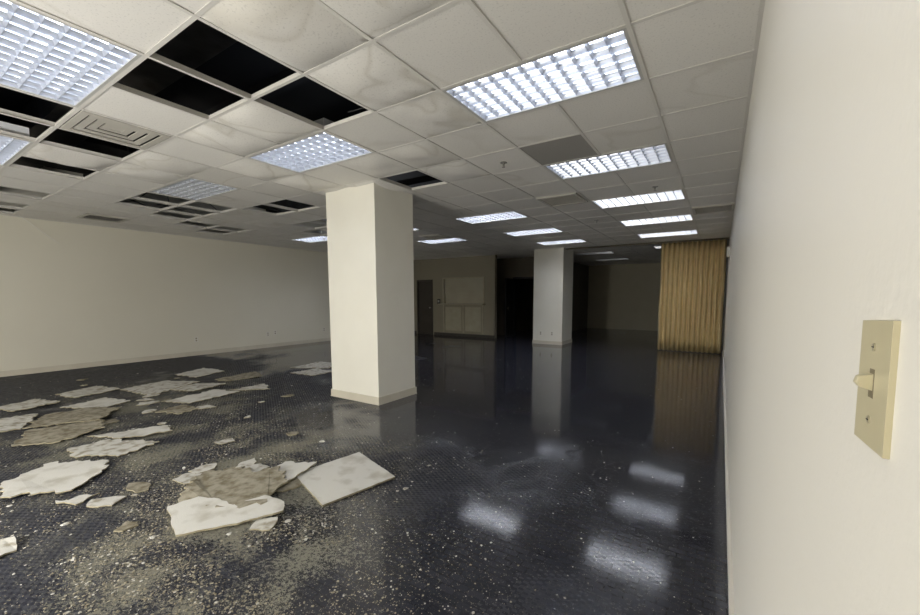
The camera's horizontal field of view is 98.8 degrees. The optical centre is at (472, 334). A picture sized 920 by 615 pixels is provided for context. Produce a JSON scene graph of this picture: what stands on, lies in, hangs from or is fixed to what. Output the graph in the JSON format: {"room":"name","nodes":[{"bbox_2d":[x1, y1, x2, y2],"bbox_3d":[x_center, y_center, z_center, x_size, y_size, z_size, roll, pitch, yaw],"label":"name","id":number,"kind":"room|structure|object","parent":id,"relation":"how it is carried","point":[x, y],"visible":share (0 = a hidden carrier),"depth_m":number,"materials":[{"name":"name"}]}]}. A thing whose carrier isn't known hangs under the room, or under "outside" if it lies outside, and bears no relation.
{"room":"abandoned office","nodes":[
{"label":"abandoned office","id":0,"kind":"room"},
{"bbox_2d":[0,166,330,370],"bbox_3d":[-6.569,-1.382,9.424,0.150,3.750,14.350,3,6,32],"label":"wall","id":1,"kind":"structure","parent":0,"point":[99,293],"depth_m":8.47,"materials":[{"name":"paint"}]},
{"bbox_2d":[0,337,330,376],"bbox_3d":[-6.538,0.446,9.486,0.018,0.100,14.200,3,6,32],"label":"baseboard","id":2,"kind":"structure","parent":1,"relation":"attached to","point":[185,354],"depth_m":8.50,"materials":[{"name":"plastic"}]},
{"bbox_2d":[0,41,442,220],"bbox_3d":[-0.360,-3.284,8.985,10.950,0.120,20.800,3,6,32],"label":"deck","id":3,"kind":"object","parent":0,"point":[240,66],"depth_m":4.61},
{"bbox_2d":[0,19,326,220],"bbox_3d":[-2.438,-2.738,6.551,9.154,0.514,13.900,3,6,32],"label":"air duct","id":4,"kind":"object","parent":3,"relation":"attached to","point":[199,42],"visible":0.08,"depth_m":3.54,"materials":[{"name":"metal"}]},
{"bbox_2d":[120,107,363,213],"bbox_3d":[-2.355,-2.233,5.629,7.592,0.428,2.776,3,6,32],"label":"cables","id":5,"kind":"object","parent":4,"relation":"attached to","point":[361,107],"visible":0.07,"depth_m":6.69,"materials":[{"name":"plastic"}]},
{"bbox_2d":[83,68,440,212],"bbox_3d":[-2.032,-2.910,6.339,10.550,0.129,13.320,3,6,32],"label":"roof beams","id":6,"kind":"structure","parent":3,"relation":"attached to","point":[427,179],"depth_m":4.49,"materials":[{"name":"black metal"}]},
{"bbox_2d":[0,328,728,614],"bbox_3d":[-0.360,0.559,9.345,11.050,0.100,20.900,3,6,32],"label":"floor","id":7,"kind":"structure","parent":0,"point":[634,424],"depth_m":2.84,"materials":[{"name":"polished concrete"},{"name":"glossy sealer"}]},
{"bbox_2d":[0,536,16,556],"bbox_3d":[-2.600,1.171,2.151,0.260,0.020,0.151,4,7,40],"label":"tile","id":8,"kind":"structure","parent":7,"relation":"on","point":[8,545],"depth_m":2.17,"materials":[{"name":"white tile"}]},
{"bbox_2d":[0,414,37,431],"bbox_3d":[-5.031,0.969,4.277,0.376,0.026,0.676,-5,7,-41],"label":"tile","id":9,"kind":"structure","parent":7,"relation":"on","point":[16,422],"depth_m":4.31,"materials":[{"name":"white"}]},
{"bbox_2d":[0,399,59,411],"bbox_3d":[-5.697,0.893,5.027,0.656,0.037,0.466,2,6,22],"label":"tile","id":10,"kind":"structure","parent":7,"relation":"on","point":[33,403],"depth_m":5.00,"materials":[{"name":"white"}]},
{"bbox_2d":[0,459,108,497],"bbox_3d":[-3.183,1.086,3.008,0.660,0.030,0.647,-1,5,-5],"label":"tile","id":11,"kind":"structure","parent":7,"relation":"on","point":[56,477],"depth_m":2.98,"materials":[{"name":"white tile"}]},
{"bbox_2d":[11,419,104,446],"bbox_3d":[-4.138,0.990,3.983,0.639,0.038,0.674,-4,7,-37],"label":"tile","id":12,"kind":"structure","parent":7,"relation":"on","point":[55,434],"depth_m":3.95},
{"bbox_2d":[22,406,119,428],"bbox_3d":[-4.570,0.933,4.535,0.724,0.050,0.791,-3,6,-25],"label":"tile","id":13,"kind":"structure","parent":7,"relation":"on","point":[89,413],"depth_m":4.47,"materials":[{"name":"white tile"}]},
{"bbox_2d":[55,493,99,505],"bbox_3d":[-2.687,1.122,2.693,0.170,0.017,0.205,3,6,32],"label":"tile","id":14,"kind":"structure","parent":7,"relation":"on","point":[79,499],"depth_m":2.66,"materials":[{"name":"white tile"}]},
{"bbox_2d":[55,386,119,397],"bbox_3d":[-5.605,0.828,5.732,0.628,0.035,0.562,2,6,21],"label":"tile","id":15,"kind":"structure","parent":7,"relation":"on","point":[88,391],"depth_m":5.71,"materials":[{"name":"white tile"}]},
{"bbox_2d":[60,397,129,408],"bbox_3d":[-4.843,0.893,5.106,0.599,0.023,0.486,1,5,9],"label":"tile","id":16,"kind":"structure","parent":7,"relation":"on","point":[102,402],"depth_m":5.08,"materials":[{"name":"white tile"}]},
{"bbox_2d":[86,496,126,507],"bbox_3d":[-2.487,1.127,2.657,0.202,0.014,0.146,-1,5,-7],"label":"tile","id":17,"kind":"structure","parent":7,"relation":"on","point":[107,501],"depth_m":2.65,"materials":[{"name":"white tile"}]},
{"bbox_2d":[103,419,119,423],"bbox_3d":[-4.048,0.968,4.354,0.228,0.013,0.197,3,6,32],"label":"scrap","id":18,"kind":"object","parent":7,"relation":"on","point":[110,420],"visible":0.53,"depth_m":4.36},
{"bbox_2d":[67,439,158,457],"bbox_3d":[-3.329,1.036,3.582,0.705,0.023,0.430,0,5,5],"label":"tile","id":19,"kind":"structure","parent":7,"relation":"on","point":[107,447],"depth_m":3.57,"materials":[{"name":"white"}]},
{"bbox_2d":[113,522,137,531],"bbox_3d":[-2.071,1.154,2.371,0.099,0.012,0.093,-1,5,-6],"label":"scrap","id":20,"kind":"object","parent":7,"relation":"on","point":[125,526],"visible":1,"depth_m":2.36,"materials":[{"name":"beige"}]},
{"bbox_2d":[87,425,171,438],"bbox_3d":[-3.436,0.995,3.955,0.728,0.033,0.318,-3,6,-27],"label":"tile","id":21,"kind":"structure","parent":7,"relation":"on","point":[140,432],"depth_m":3.97,"materials":[{"name":"white tile"}]},
{"bbox_2d":[126,482,150,492],"bbox_3d":[-2.433,1.106,2.869,0.228,0.015,0.136,3,6,32],"label":"scrap","id":22,"kind":"object","parent":7,"relation":"on","point":[136,487],"visible":1,"depth_m":2.86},
{"bbox_2d":[136,398,153,400],"bbox_3d":[-4.412,0.880,5.290,0.160,0.015,0.159,2,6,21],"label":"scrap","id":23,"kind":"object","parent":7,"relation":"on","point":[144,399],"visible":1,"depth_m":5.30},
{"bbox_2d":[136,401,159,405],"bbox_3d":[-4.219,0.893,5.134,0.235,0.018,0.159,-3,6,-29],"label":"scrap","id":24,"kind":"object","parent":7,"relation":"on","point":[146,402],"visible":1,"depth_m":5.12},
{"bbox_2d":[142,409,156,413],"bbox_3d":[-3.905,0.929,4.759,0.144,0.017,0.154,3,6,32],"label":"scrap","id":25,"kind":"object","parent":7,"relation":"on","point":[150,410],"depth_m":4.74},
{"bbox_2d":[142,394,159,397],"bbox_3d":[-4.530,0.857,5.538,0.193,0.014,0.206,3,6,32],"label":"scrap","id":26,"kind":"object","parent":7,"relation":"on","point":[152,394],"depth_m":5.52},
{"bbox_2d":[120,380,199,394],"bbox_3d":[-4.821,0.802,6.037,0.817,0.031,0.861,1,5,12],"label":"tile","id":27,"kind":"structure","parent":7,"relation":"on","point":[163,386],"depth_m":5.98,"materials":[{"name":"white tile"}]},
{"bbox_2d":[155,404,197,413],"bbox_3d":[-3.588,0.920,4.823,0.394,0.021,0.343,2,6,18],"label":"tile","id":28,"kind":"structure","parent":7,"relation":"on","point":[179,409],"depth_m":4.81,"materials":[{"name":"beige tile"}]},
{"bbox_2d":[172,472,201,484],"bbox_3d":[-2.148,1.093,2.994,0.212,0.018,0.183,0,5,0],"label":"scrap","id":29,"kind":"object","parent":7,"relation":"on","point":[185,478],"visible":0.74,"depth_m":2.98,"materials":[{"name":"white"}]},
{"bbox_2d":[172,383,225,390],"bbox_3d":[-4.197,0.797,6.009,0.574,0.045,0.523,2,6,18],"label":"tile","id":30,"kind":"structure","parent":7,"relation":"on","point":[197,386],"depth_m":5.98,"materials":[{"name":"white tile"}]},
{"bbox_2d":[175,368,223,377],"bbox_3d":[-4.985,0.696,7.191,0.802,0.026,0.637,3,6,32],"label":"tile","id":31,"kind":"structure","parent":7,"relation":"on","point":[204,371],"depth_m":7.17,"materials":[{"name":"white tile"}]},
{"bbox_2d":[165,389,239,403],"bbox_3d":[-3.723,0.856,5.464,0.489,0.030,0.746,2,6,21],"label":"tile","id":32,"kind":"structure","parent":7,"relation":"on","point":[210,394],"depth_m":5.43,"materials":[{"name":"white tile"}]},
{"bbox_2d":[188,463,216,473],"bbox_3d":[-2.157,1.078,3.174,0.160,0.014,0.201,3,6,32],"label":"scrap","id":33,"kind":"object","parent":7,"relation":"on","point":[207,467],"visible":1,"depth_m":3.16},
{"bbox_2d":[196,405,215,408],"bbox_3d":[-3.367,0.912,4.938,0.246,0.016,0.197,3,6,32],"label":"scrap","id":34,"kind":"object","parent":7,"relation":"on","point":[202,406],"depth_m":4.96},
{"bbox_2d":[201,470,214,474],"bbox_3d":[-2.098,1.089,3.069,0.140,0.012,0.183,-1,5,-6],"label":"scrap","id":35,"kind":"object","parent":7,"relation":"on","point":[209,471],"visible":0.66,"depth_m":3.09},
{"bbox_2d":[214,438,234,444],"bbox_3d":[-2.361,1.022,3.767,0.129,0.016,0.162,3,6,32],"label":"scrap","id":36,"kind":"object","parent":7,"relation":"on","point":[224,441],"visible":1,"depth_m":3.75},
{"bbox_2d":[167,495,284,536],"bbox_3d":[-1.593,1.123,2.537,0.722,0.046,0.426,-2,6,-19],"label":"tile","id":37,"kind":"structure","parent":7,"relation":"on","point":[190,516],"depth_m":2.48,"materials":[{"name":"white tile"}]},
{"bbox_2d":[178,466,287,507],"bbox_3d":[-1.735,1.089,2.843,0.801,0.055,0.612,0,5,4],"label":"tile","id":38,"kind":"structure","parent":7,"relation":"on","point":[239,485],"depth_m":2.82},
{"bbox_2d":[215,371,261,380],"bbox_3d":[-3.979,0.730,6.817,0.522,0.029,0.734,3,6,32],"label":"tile","id":39,"kind":"structure","parent":7,"relation":"on","point":[250,374],"depth_m":6.79,"materials":[{"name":"beige tile"}]},
{"bbox_2d":[235,458,256,467],"bbox_3d":[-1.872,1.068,3.283,0.128,0.014,0.204,-1,5,-13],"label":"scrap","id":40,"kind":"object","parent":7,"relation":"on","point":[251,461],"visible":0.93,"depth_m":3.26,"materials":[{"name":"white"}]},
{"bbox_2d":[230,383,268,390],"bbox_3d":[-3.341,0.804,6.039,0.594,0.026,0.373,0,5,-5],"label":"tile","id":41,"kind":"structure","parent":7,"relation":"on","point":[260,386],"depth_m":5.96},
{"bbox_2d":[244,463,269,471],"bbox_3d":[-1.767,1.077,3.164,0.181,0.019,0.191,3,6,32],"label":"scrap","id":42,"kind":"object","parent":7,"relation":"on","point":[259,466],"visible":0.55,"depth_m":3.19,"materials":[{"name":"white"}]},
{"bbox_2d":[249,517,277,531],"bbox_3d":[-1.265,1.151,2.388,0.141,0.015,0.138,-1,5,-6],"label":"scrap","id":43,"kind":"object","parent":7,"relation":"on","point":[262,524],"visible":1,"depth_m":2.38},
{"bbox_2d":[276,477,301,491],"bbox_3d":[-1.347,1.106,2.894,0.158,0.012,0.242,3,6,32],"label":"scrap","id":44,"kind":"object","parent":7,"relation":"on","point":[295,483],"visible":0.58,"depth_m":2.88,"materials":[{"name":"beige"}]},
{"bbox_2d":[286,431,298,435],"bbox_3d":[-1.821,1.004,3.985,0.112,0.010,0.106,-3,6,-33],"label":"scrap","id":45,"kind":"object","parent":7,"relation":"on","point":[294,432],"visible":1,"depth_m":3.98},
{"bbox_2d":[278,461,316,480],"bbox_3d":[-1.465,1.073,3.071,0.320,0.044,0.401,2,6,18],"label":"tile","id":46,"kind":"structure","parent":7,"relation":"on","point":[292,469],"depth_m":3.12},
{"bbox_2d":[290,362,331,368],"bbox_3d":[-3.087,0.630,7.884,0.756,0.028,0.802,3,6,32],"label":"tile","id":47,"kind":"structure","parent":7,"relation":"on","point":[323,365],"depth_m":7.89,"materials":[{"name":"white tile"}]},
{"bbox_2d":[292,368,331,375],"bbox_3d":[-2.933,0.690,7.243,0.664,0.030,0.515,3,6,32],"label":"tile","id":48,"kind":"structure","parent":7,"relation":"on","point":[317,371],"depth_m":7.20,"materials":[{"name":"white tile"}]},
{"bbox_2d":[297,452,394,506],"bbox_3d":[-0.993,1.086,3.031,0.568,0.028,0.650,-5,7,-41],"label":"tile","id":49,"kind":"structure","parent":7,"relation":"on","point":[341,478],"depth_m":2.98,"materials":[{"name":"white tile"}]},
{"bbox_2d":[0,330,714,614],"bbox_3d":[-0.495,0.531,9.039,10.627,0.013,19.218,3,6,32],"label":"crumbs","id":50,"kind":"object","parent":7,"relation":"on","point":[224,446],"visible":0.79,"depth_m":2.17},
{"bbox_2d":[326,183,416,404],"bbox_3d":[-1.399,-0.553,5.476,0.941,2.836,0.752,3,6,32],"label":"column","id":51,"kind":"structure","parent":7,"relation":"on","point":[370,226],"depth_m":5.18,"materials":[{"name":"paint"}]},
{"bbox_2d":[505,277,533,336],"bbox_3d":[1.976,-0.964,13.818,1.558,2.100,0.819,2,6,19],"label":"door frame","id":52,"kind":"structure","parent":7,"relation":"on","point":[510,284],"depth_m":13.98,"materials":[{"name":"metal"}]},
{"bbox_2d":[532,247,573,344],"bbox_3d":[2.433,-1.157,11.931,0.936,2.836,0.936,3,6,32],"label":"column","id":53,"kind":"structure","parent":7,"relation":"on","point":[553,267],"depth_m":11.57,"materials":[{"name":"paint"}]},
{"bbox_2d":[0,0,759,265],"bbox_3d":[-0.578,-2.236,9.001,9.760,0.078,20.130,3,6,32],"label":"ceiling","id":54,"kind":"structure","parent":0,"point":[453,45],"depth_m":3.24,"materials":[{"name":"tile"}]},
{"bbox_2d":[0,121,33,165],"bbox_3d":[-4.656,-1.815,3.654,1.200,0.124,0.590,3,6,32],"label":"fluorescent ceiling light","id":55,"kind":"object","parent":54,"relation":"attached to","point":[10,148],"visible":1,"depth_m":3.65,"materials":[{"name":"white metal"}]},
{"bbox_2d":[19,215,58,243],"bbox_3d":[-7.771,-1.867,7.082,0.029,0.430,0.529,2,6,16],"label":"cable","id":56,"kind":"object","parent":54,"relation":"hanging from","point":[19,215],"visible":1,"depth_m":7.06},
{"bbox_2d":[0,0,141,107],"bbox_3d":[-2.588,-1.694,2.364,1.200,0.124,0.590,3,6,32],"label":"fluorescent ceiling light","id":57,"kind":"object","parent":54,"relation":"attached to","point":[41,55],"visible":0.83,"depth_m":2.37,"materials":[{"name":"white metal"}]},
{"bbox_2d":[77,213,129,222],"bbox_3d":[-6.529,-2.053,6.978,0.570,0.018,0.570,3,6,32],"label":"ceiling vent","id":58,"kind":"object","parent":54,"relation":"in","point":[87,215],"visible":1,"depth_m":6.96,"materials":[{"name":"metal"}]},
{"bbox_2d":[57,107,170,149],"bbox_3d":[-3.040,-1.754,3.366,0.590,0.063,0.590,3,6,32],"label":"ceiling vent","id":59,"kind":"object","parent":54,"relation":"in","point":[82,119],"visible":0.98,"depth_m":3.36,"materials":[{"name":"metal"}]},
{"bbox_2d":[149,178,238,200],"bbox_3d":[-3.685,-1.960,5.198,1.200,0.124,0.590,3,6,32],"label":"fluorescent ceiling light","id":60,"kind":"object","parent":54,"relation":"attached to","point":[189,188],"visible":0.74,"depth_m":5.22,"materials":[{"name":"metal"}]},
{"bbox_2d":[292,231,326,242],"bbox_3d":[-3.811,-2.369,9.576,1.200,0.124,0.590,3,6,32],"label":"fluorescent ceiling light","id":61,"kind":"object","parent":54,"relation":"attached to","point":[317,238],"visible":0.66,"depth_m":9.57,"materials":[{"name":"white plastic"}]},
{"bbox_2d":[248,118,373,172],"bbox_3d":[-1.617,-1.839,3.909,1.200,0.124,0.590,3,6,32],"label":"fluorescent ceiling light","id":62,"kind":"object","parent":54,"relation":"attached to","point":[322,149],"visible":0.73,"depth_m":3.92,"materials":[{"name":"white"}]},
{"bbox_2d":[0,0,757,265],"bbox_3d":[-0.360,-2.279,9.079,10.650,0.040,20.500,3,6,32],"label":"grid","id":63,"kind":"object","parent":54,"relation":"attached to","point":[150,54],"depth_m":3.41,"materials":[{"name":"white metal"}]},
{"bbox_2d":[419,234,453,239],"bbox_3d":[-0.837,-2.257,9.162,0.570,0.018,0.570,3,6,32],"label":"ceiling vent","id":64,"kind":"object","parent":54,"relation":"in","point":[436,236],"visible":1,"depth_m":9.15,"materials":[{"name":"metal"}]},
{"bbox_2d":[417,238,467,243],"bbox_3d":[-0.771,-2.393,9.831,1.200,0.124,0.590,3,6,32],"label":"fluorescent ceiling light","id":65,"kind":"object","parent":54,"relation":"attached to","point":[450,239],"visible":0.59,"depth_m":9.90,"materials":[{"name":"white plastic"}]},
{"bbox_2d":[456,211,526,223],"bbox_3d":[0.325,-2.128,6.997,1.200,0.124,0.590,3,6,32],"label":"fluorescent ceiling light","id":66,"kind":"object","parent":54,"relation":"attached to","point":[505,215],"visible":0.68,"depth_m":7.04,"materials":[{"name":"white plastic"}]},
{"bbox_2d":[504,228,562,235],"bbox_3d":[1.297,-2.272,8.541,1.200,0.124,0.590,3,6,32],"label":"fluorescent ceiling light","id":67,"kind":"object","parent":54,"relation":"attached to","point":[548,230],"visible":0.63,"depth_m":8.61,"materials":[{"name":"white plastic"}]},
{"bbox_2d":[443,28,643,122],"bbox_3d":[0.451,-1.718,2.619,1.200,0.124,0.590,3,6,32],"label":"fluorescent ceiling light","id":68,"kind":"object","parent":54,"relation":"attached to","point":[608,61],"visible":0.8,"depth_m":2.61,"materials":[{"name":"white"}]},
{"bbox_2d":[536,193,587,206],"bbox_3d":[1.294,-1.931,5.683,0.570,0.018,0.570,3,6,32],"label":"ceiling vent","id":69,"kind":"object","parent":54,"relation":"in","point":[571,198],"visible":1,"depth_m":5.66,"materials":[{"name":"metal"}]},
{"bbox_2d":[538,239,586,244],"bbox_3d":[2.268,-2.417,10.085,1.200,0.124,0.590,3,6,32],"label":"fluorescent ceiling light","id":70,"kind":"object","parent":54,"relation":"attached to","point":[576,240],"visible":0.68,"depth_m":10.18,"materials":[{"name":"white plastic"}]},
{"bbox_2d":[575,252,612,254],"bbox_3d":[3.887,-2.657,12.659,1.200,0.124,0.590,3,6,32],"label":"fluorescent ceiling light","id":71,"kind":"object","parent":54,"relation":"attached to","point":[594,252],"visible":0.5,"depth_m":12.74,"materials":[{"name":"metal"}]},
{"bbox_2d":[544,143,672,179],"bbox_3d":[1.422,-1.863,4.163,1.200,0.124,0.590,3,6,32],"label":"fluorescent ceiling light","id":72,"kind":"object","parent":54,"relation":"attached to","point":[656,154],"visible":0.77,"depth_m":4.17,"materials":[{"name":"white"}]},
{"bbox_2d":[596,258,629,260],"bbox_3d":[5.182,-2.850,14.718,1.200,0.124,0.590,3,6,32],"label":"fluorescent ceiling light","id":73,"kind":"object","parent":54,"relation":"attached to","point":[620,258],"visible":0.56,"depth_m":14.75,"materials":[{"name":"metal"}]},
{"bbox_2d":[591,189,685,208],"bbox_3d":[2.393,-2.007,5.708,1.200,0.124,0.590,3,6,32],"label":"fluorescent ceiling light","id":74,"kind":"object","parent":54,"relation":"attached to","point":[677,194],"visible":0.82,"depth_m":5.74,"materials":[{"name":"white plastic"}]},
{"bbox_2d":[566,237,728,249],"bbox_3d":[4.377,-2.364,10.358,3.939,0.030,0.160,3,6,32],"label":"track","id":75,"kind":"object","parent":54,"relation":"attached to","point":[726,237],"visible":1,"depth_m":10.21,"materials":[{"name":"grey metal"}]},
{"bbox_2d":[618,214,693,225],"bbox_3d":[3.365,-2.152,7.252,1.200,0.124,0.590,3,6,32],"label":"fluorescent ceiling light","id":76,"kind":"object","parent":54,"relation":"attached to","point":[681,217],"visible":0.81,"depth_m":7.30,"materials":[{"name":"white plastic"}]},
{"bbox_2d":[637,230,697,237],"bbox_3d":[4.336,-2.296,8.796,1.200,0.124,0.590,3,6,32],"label":"fluorescent ceiling light","id":77,"kind":"object","parent":54,"relation":"attached to","point":[690,231],"visible":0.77,"depth_m":8.86,"materials":[{"name":"white plastic"}]},
{"bbox_2d":[657,239,726,353],"bbox_3d":[5.422,-0.926,9.839,1.432,2.726,0.158,3,6,32],"label":"partition","id":78,"kind":"object","parent":54,"relation":"hanging from","point":[692,277],"depth_m":9.81,"materials":[{"name":"plastic"}]},
{"bbox_2d":[692,203,734,214],"bbox_3d":[3.816,-1.986,6.260,0.570,0.018,0.570,3,6,32],"label":"ceiling vent","id":79,"kind":"object","parent":54,"relation":"in","point":[728,207],"visible":0.93,"depth_m":6.24,"materials":[{"name":"metal"}]},
{"bbox_2d":[413,255,496,337],"bbox_3d":[-1.046,-1.840,14.321,4.291,3.750,0.150,3,6,32],"label":"wall","id":80,"kind":"structure","parent":0,"point":[485,266],"depth_m":13.85,"materials":[{"name":"paint"}]},
{"bbox_2d":[417,280,432,334],"bbox_3d":[-1.763,-1.022,14.817,0.750,2.030,0.205,3,6,32],"label":"door","id":81,"kind":"structure","parent":80,"relation":"in","point":[424,287],"depth_m":14.82,"materials":[{"name":"wood"}]},
{"bbox_2d":[414,331,494,337],"bbox_3d":[-1.025,-0.012,14.383,4.141,0.100,0.012,3,6,32],"label":"baseboard","id":82,"kind":"structure","parent":80,"relation":"attached to","point":[415,332],"depth_m":13.94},
{"bbox_2d":[438,277,485,333],"bbox_3d":[-0.366,-1.016,13.841,1.850,1.960,0.370,3,6,32],"label":"window","id":83,"kind":"structure","parent":80,"relation":"in","point":[462,291],"depth_m":13.88,"materials":[{"name":"wood"}]},
{"bbox_2d":[497,257,533,334],"bbox_3d":[1.293,-1.846,14.390,4.400,3.750,0.150,3,6,32],"label":"wall back recess","id":84,"kind":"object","parent":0,"point":[509,268],"depth_m":14.34,"materials":[{"name":"paint"}]},
{"bbox_2d":[516,279,533,331],"bbox_3d":[2.260,-2.064,16.724,0.150,3.750,4.850,3,6,32],"label":"doorway","id":85,"kind":"structure","parent":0,"point":[525,287],"depth_m":16.54,"materials":[{"name":"black"}]},
{"bbox_2d":[572,262,588,330],"bbox_3d":[3.977,-1.989,15.918,0.120,3.750,4.400,3,6,32],"label":"doorway","id":86,"kind":"structure","parent":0,"point":[580,271],"depth_m":16.78,"materials":[{"name":"black"}]},
{"bbox_2d":[587,263,725,330],"bbox_3d":[6.641,-2.083,16.929,7.359,3.750,0.150,3,6,32],"label":"wall","id":87,"kind":"structure","parent":0,"point":[622,296],"depth_m":16.95,"materials":[{"name":"beige paint"}]},
{"bbox_2d":[722,0,919,614],"bbox_3d":[4.216,-1.091,6.312,0.150,3.750,20.500,3,6,32],"label":"wall","id":88,"kind":"structure","parent":0,"point":[824,241],"depth_m":0.50,"materials":[{"name":"paint"}]},
{"bbox_2d":[3,0,764,259],"bbox_3d":[-0.360,-2.272,9.080,10.650,0.024,20.500,3,6,32],"label":"trim","id":89,"kind":"structure","parent":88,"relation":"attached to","point":[762,2],"depth_m":2.87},
{"bbox_2d":[722,351,733,614],"bbox_3d":[2.328,0.987,3.635,0.016,0.112,13.650,3,6,32],"label":"baseboard","id":90,"kind":"structure","parent":88,"relation":"attached to","point":[728,523],"depth_m":2.21,"materials":[{"name":"paint"}]},
{"bbox_2d":[726,247,729,256],"bbox_3d":[5.212,-1.680,8.048,0.055,0.200,0.180,3,6,32],"label":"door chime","id":91,"kind":"object","parent":88,"relation":"attached to","point":[728,248],"visible":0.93,"depth_m":7.97,"materials":[{"name":"plastic"}]},
{"bbox_2d":[853,320,900,458],"bbox_3d":[0.315,0.039,0.315,0.014,0.103,0.075,3,6,32],"label":"light switch","id":92,"kind":"object","parent":88,"relation":"attached to","point":[876,379],"visible":1,"depth_m":0.30,"materials":[{"name":"beige plastic"}]}
]}

